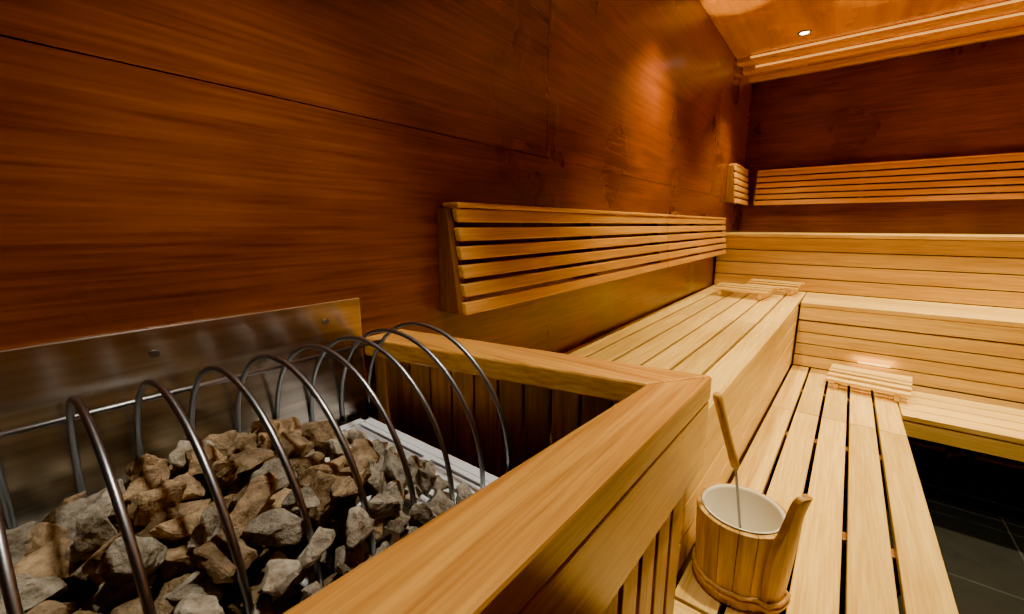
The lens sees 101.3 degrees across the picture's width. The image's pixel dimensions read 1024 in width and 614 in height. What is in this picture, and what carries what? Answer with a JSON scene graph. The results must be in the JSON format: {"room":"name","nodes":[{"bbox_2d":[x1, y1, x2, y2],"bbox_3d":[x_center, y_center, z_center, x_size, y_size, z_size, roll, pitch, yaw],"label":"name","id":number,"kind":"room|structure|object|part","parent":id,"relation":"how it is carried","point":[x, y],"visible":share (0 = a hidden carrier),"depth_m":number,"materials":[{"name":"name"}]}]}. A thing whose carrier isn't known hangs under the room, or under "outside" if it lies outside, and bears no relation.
{"room":"spa","nodes":[
{"label":"spa","id":0,"kind":"room"},
{"bbox_2d":[0,417,472,613],"bbox_3d":[-0.524,0.311,0.370,0.446,0.176,1.074,8,14,37],"label":"stones","id":1,"kind":"object","parent":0,"point":[75,560],"depth_m":0.49},
{"bbox_2d":[0,0,752,420],"bbox_3d":[0.328,-0.333,1.890,0.100,2.770,6.430,8,14,37],"label":"wall","id":2,"kind":"structure","parent":0,"point":[163,162],"depth_m":0.89,"materials":[{"name":"brown wood"}]},
{"bbox_2d":[0,297,366,529],"bbox_3d":[-0.792,0.433,0.477,0.012,0.707,1.435,8,14,37],"label":"plate","id":3,"kind":"object","parent":2,"relation":"attached to","point":[37,381],"visible":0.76,"depth_m":0.68,"materials":[{"name":"metal"}]},
{"bbox_2d":[437,163,748,314],"bbox_3d":[1.070,-0.659,2.639,0.089,0.766,4.025,8,14,37],"label":"backrest","id":4,"kind":"object","parent":2,"relation":"attached to","point":[454,292],"depth_m":1.47,"materials":[{"name":"beige wood"}]},
{"bbox_2d":[671,212,707,216],"bbox_3d":[1.236,-0.638,2.898,0.034,0.019,0.760,8,14,37],"label":"uplight","id":5,"kind":"object","parent":4,"relation":"attached to","point":[672,213],"visible":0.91,"depth_m":2.62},
{"bbox_2d":[699,0,1023,82],"bbox_3d":[2.024,-1.489,0.318,4.400,0.100,6.630,8,14,37],"label":"ceiling","id":6,"kind":"structure","parent":0,"point":[749,28],"depth_m":2.83,"materials":[{"name":"brown wood"}]},
{"bbox_2d":[798,30,811,35],"bbox_3d":[2.088,-1.957,2.998,0.084,0.012,0.084,8,14,37],"label":"ceiling spotlight","id":7,"kind":"object","parent":6,"relation":"in","point":[805,32],"depth_m":2.99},
{"bbox_2d":[737,1,1023,66],"bbox_3d":[3.554,-1.799,2.260,4.200,0.035,0.090,8,14,37],"label":"trim","id":8,"kind":"structure","parent":6,"relation":"attached to","point":[1019,5],"depth_m":2.94,"materials":[{"name":"brown wood"}]},
{"bbox_2d":[743,14,1023,74],"bbox_3d":[3.713,-1.838,2.461,4.200,0.035,0.090,8,14,37],"label":"trim","id":9,"kind":"structure","parent":6,"relation":"attached to","point":[1020,18],"depth_m":3.12,"materials":[{"name":"brown wood"}]},
{"bbox_2d":[748,25,1023,82],"bbox_3d":[3.879,-1.879,2.670,4.200,0.035,0.070,8,14,37],"label":"trim","id":10,"kind":"structure","parent":6,"relation":"attached to","point":[1020,29],"depth_m":3.30,"materials":[{"name":"brown wood"}]},
{"bbox_2d":[750,0,1023,66],"bbox_3d":[3.600,-1.818,2.316,4.000,0.012,0.268,8,14,37],"label":"strips","id":11,"kind":"object","parent":6,"relation":"attached to","point":[1012,1],"visible":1,"depth_m":2.98,"materials":[{"name":"white"}]},
{"bbox_2d":[719,423,1023,613],"bbox_3d":[2.024,1.328,0.868,4.400,0.100,6.630,8,14,37],"label":"floor","id":12,"kind":"structure","parent":0,"point":[977,515],"depth_m":1.98,"materials":[{"name":"tile"}]},
{"bbox_2d":[283,329,711,613],"bbox_3d":[-0.441,0.764,0.417,0.714,1.141,1.673,8,14,37],"label":"enclosure","id":13,"kind":"object","parent":12,"relation":"on","point":[586,516],"visible":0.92,"depth_m":0.53,"materials":[{"name":"brown wood"}]},
{"bbox_2d":[218,416,497,607],"bbox_3d":[-0.512,0.680,0.462,0.475,0.628,1.160,8,14,37],"label":"heater","id":14,"kind":"object","parent":13,"relation":"in","point":[462,471],"visible":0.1,"depth_m":0.77,"materials":[{"name":"silver metal"}]},
{"bbox_2d":[0,321,510,613],"bbox_3d":[-0.461,0.224,0.506,0.436,0.248,0.950,8,14,37],"label":"guard","id":15,"kind":"object","parent":14,"relation":"on","point":[10,593],"visible":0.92,"depth_m":0.56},
{"bbox_2d":[218,416,497,607],"bbox_3d":[-0.512,0.396,0.406,0.475,0.048,1.160,8,14,37],"label":"grille","id":16,"kind":"object","parent":14,"relation":"attached to","point":[462,471],"depth_m":0.77,"materials":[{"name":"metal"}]},
{"bbox_3d":[0.004,0.117,0.877,0.742,0.045,0.108,6,12,26],"label":"rail","id":17,"kind":"part","parent":13,"relation":"part of","materials":[{"name":"beige wood"}]},
{"bbox_2d":[563,285,805,588],"bbox_3d":[1.075,0.515,2.370,0.679,0.880,3.196,8,14,37],"label":"bench","id":18,"kind":"object","parent":12,"relation":"on","point":[744,343],"visible":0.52,"depth_m":1.89,"materials":[{"name":"brown wood"}]},
{"bbox_3d":[1.066,0.526,2.385,0.633,0.852,3.145,8,14,37],"label":"frame","id":19,"kind":"part","parent":18,"relation":"part of","materials":[{"name":"beige wood"}]},
{"bbox_2d":[713,282,778,299],"bbox_3d":[1.744,-0.125,3.137,0.370,0.077,0.300,11,15,44],"label":"headrest cover","id":20,"kind":"object","parent":18,"relation":"on","point":[763,292],"visible":1,"depth_m":3.06,"materials":[{"name":"brown wood"}]},
{"bbox_2d":[747,279,804,295],"bbox_3d":[2.063,-0.161,3.300,0.350,0.086,0.260,11,15,44],"label":"headrest cover","id":21,"kind":"object","parent":18,"relation":"on","point":[791,287],"visible":0.83,"depth_m":3.23,"materials":[{"name":"brown wood"}]},
{"bbox_2d":[673,365,958,613],"bbox_3d":[1.362,0.852,1.873,0.598,0.450,2.596,8,14,37],"label":"bench","id":22,"kind":"object","parent":12,"relation":"on","point":[877,573],"visible":0.75,"depth_m":1.51,"materials":[{"name":"brown wood"}]},
{"bbox_2d":[691,483,812,613],"bbox_3d":[0.629,0.586,1.124,0.255,0.353,0.224,8,14,37],"label":"bucket","id":23,"kind":"object","parent":22,"relation":"on","point":[748,568],"visible":1,"depth_m":1.06,"materials":[{"name":"brown wood"}]},
{"bbox_2d":[713,392,741,528],"bbox_3d":[0.585,0.461,1.094,0.152,0.498,0.071,-2,11,-12],"label":"ladle","id":24,"kind":"object","parent":23,"relation":"in","point":[718,400],"visible":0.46,"depth_m":1.07,"materials":[{"name":"brown wood"}]},
{"bbox_3d":[0.550,0.319,1.079,0.089,0.214,0.024,-1,11,-5],"label":"handle","id":25,"kind":"part","parent":24,"relation":"part of","materials":[{"name":"brown wood"}]},
{"bbox_3d":[0.610,0.548,1.131,0.061,0.282,0.007,-2,11,-10],"label":"stem","id":26,"kind":"part","parent":24,"relation":"part of","materials":[{"name":"metal"}]},
{"bbox_3d":[1.354,0.864,1.887,0.557,0.421,2.525,8,14,37],"label":"frame","id":27,"kind":"part","parent":22,"relation":"part of","materials":[{"name":"beige wood"}]},
{"bbox_2d":[825,363,912,401],"bbox_3d":[2.150,0.446,2.537,0.380,0.087,0.330,10,15,43],"label":"headrest cover","id":28,"kind":"object","parent":22,"relation":"on","point":[875,380],"visible":1,"depth_m":2.48,"materials":[{"name":"brown wood"}]},
{"bbox_2d":[714,232,1023,370],"bbox_3d":[3.714,0.201,2.859,4.178,1.350,0.910,8,14,37],"label":"bench","id":29,"kind":"object","parent":12,"relation":"on","point":[987,270],"visible":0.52,"depth_m":3.00,"materials":[{"name":"brown wood"}]},
{"bbox_2d":[789,292,1023,478],"bbox_3d":[3.532,0.573,2.128,3.496,0.900,0.566,8,14,37],"label":"bench","id":30,"kind":"object","parent":12,"relation":"on","point":[974,350],"visible":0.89,"depth_m":2.56,"materials":[{"name":"brown wood"}]},
{"bbox_2d":[858,361,890,367],"bbox_3d":[2.321,0.370,2.695,0.160,0.011,0.005,8,14,37],"label":"step light","id":31,"kind":"object","parent":30,"relation":"attached to","point":[858,361],"visible":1,"depth_m":2.69,"materials":[{"name":"white plastic"}]},
{"bbox_2d":[897,385,1023,471],"bbox_3d":[3.388,0.911,1.567,2.969,0.450,0.594,8,14,37],"label":"bench","id":32,"kind":"object","parent":12,"relation":"on","point":[982,426],"visible":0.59,"depth_m":2.16,"materials":[{"name":"brown wood"}]},
{"bbox_3d":[3.248,0.903,1.687,2.045,0.421,0.530,8,14,37],"label":"frame","id":33,"kind":"part","parent":32,"relation":"part of","materials":[{"name":"black"}]},
{"bbox_2d":[738,35,1023,233],"bbox_3d":[4.030,-0.574,3.122,4.400,2.770,0.100,8,14,37],"label":"wall","id":34,"kind":"structure","parent":0,"point":[968,100],"depth_m":3.54,"materials":[{"name":"brown wood"}]},
{"bbox_2d":[752,152,1023,204],"bbox_3d":[4.015,-0.938,2.939,4.075,0.334,0.089,8,14,37],"label":"backrest","id":35,"kind":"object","parent":34,"relation":"attached to","point":[1000,172],"depth_m":3.50,"materials":[{"name":"beige wood"}]}
]}

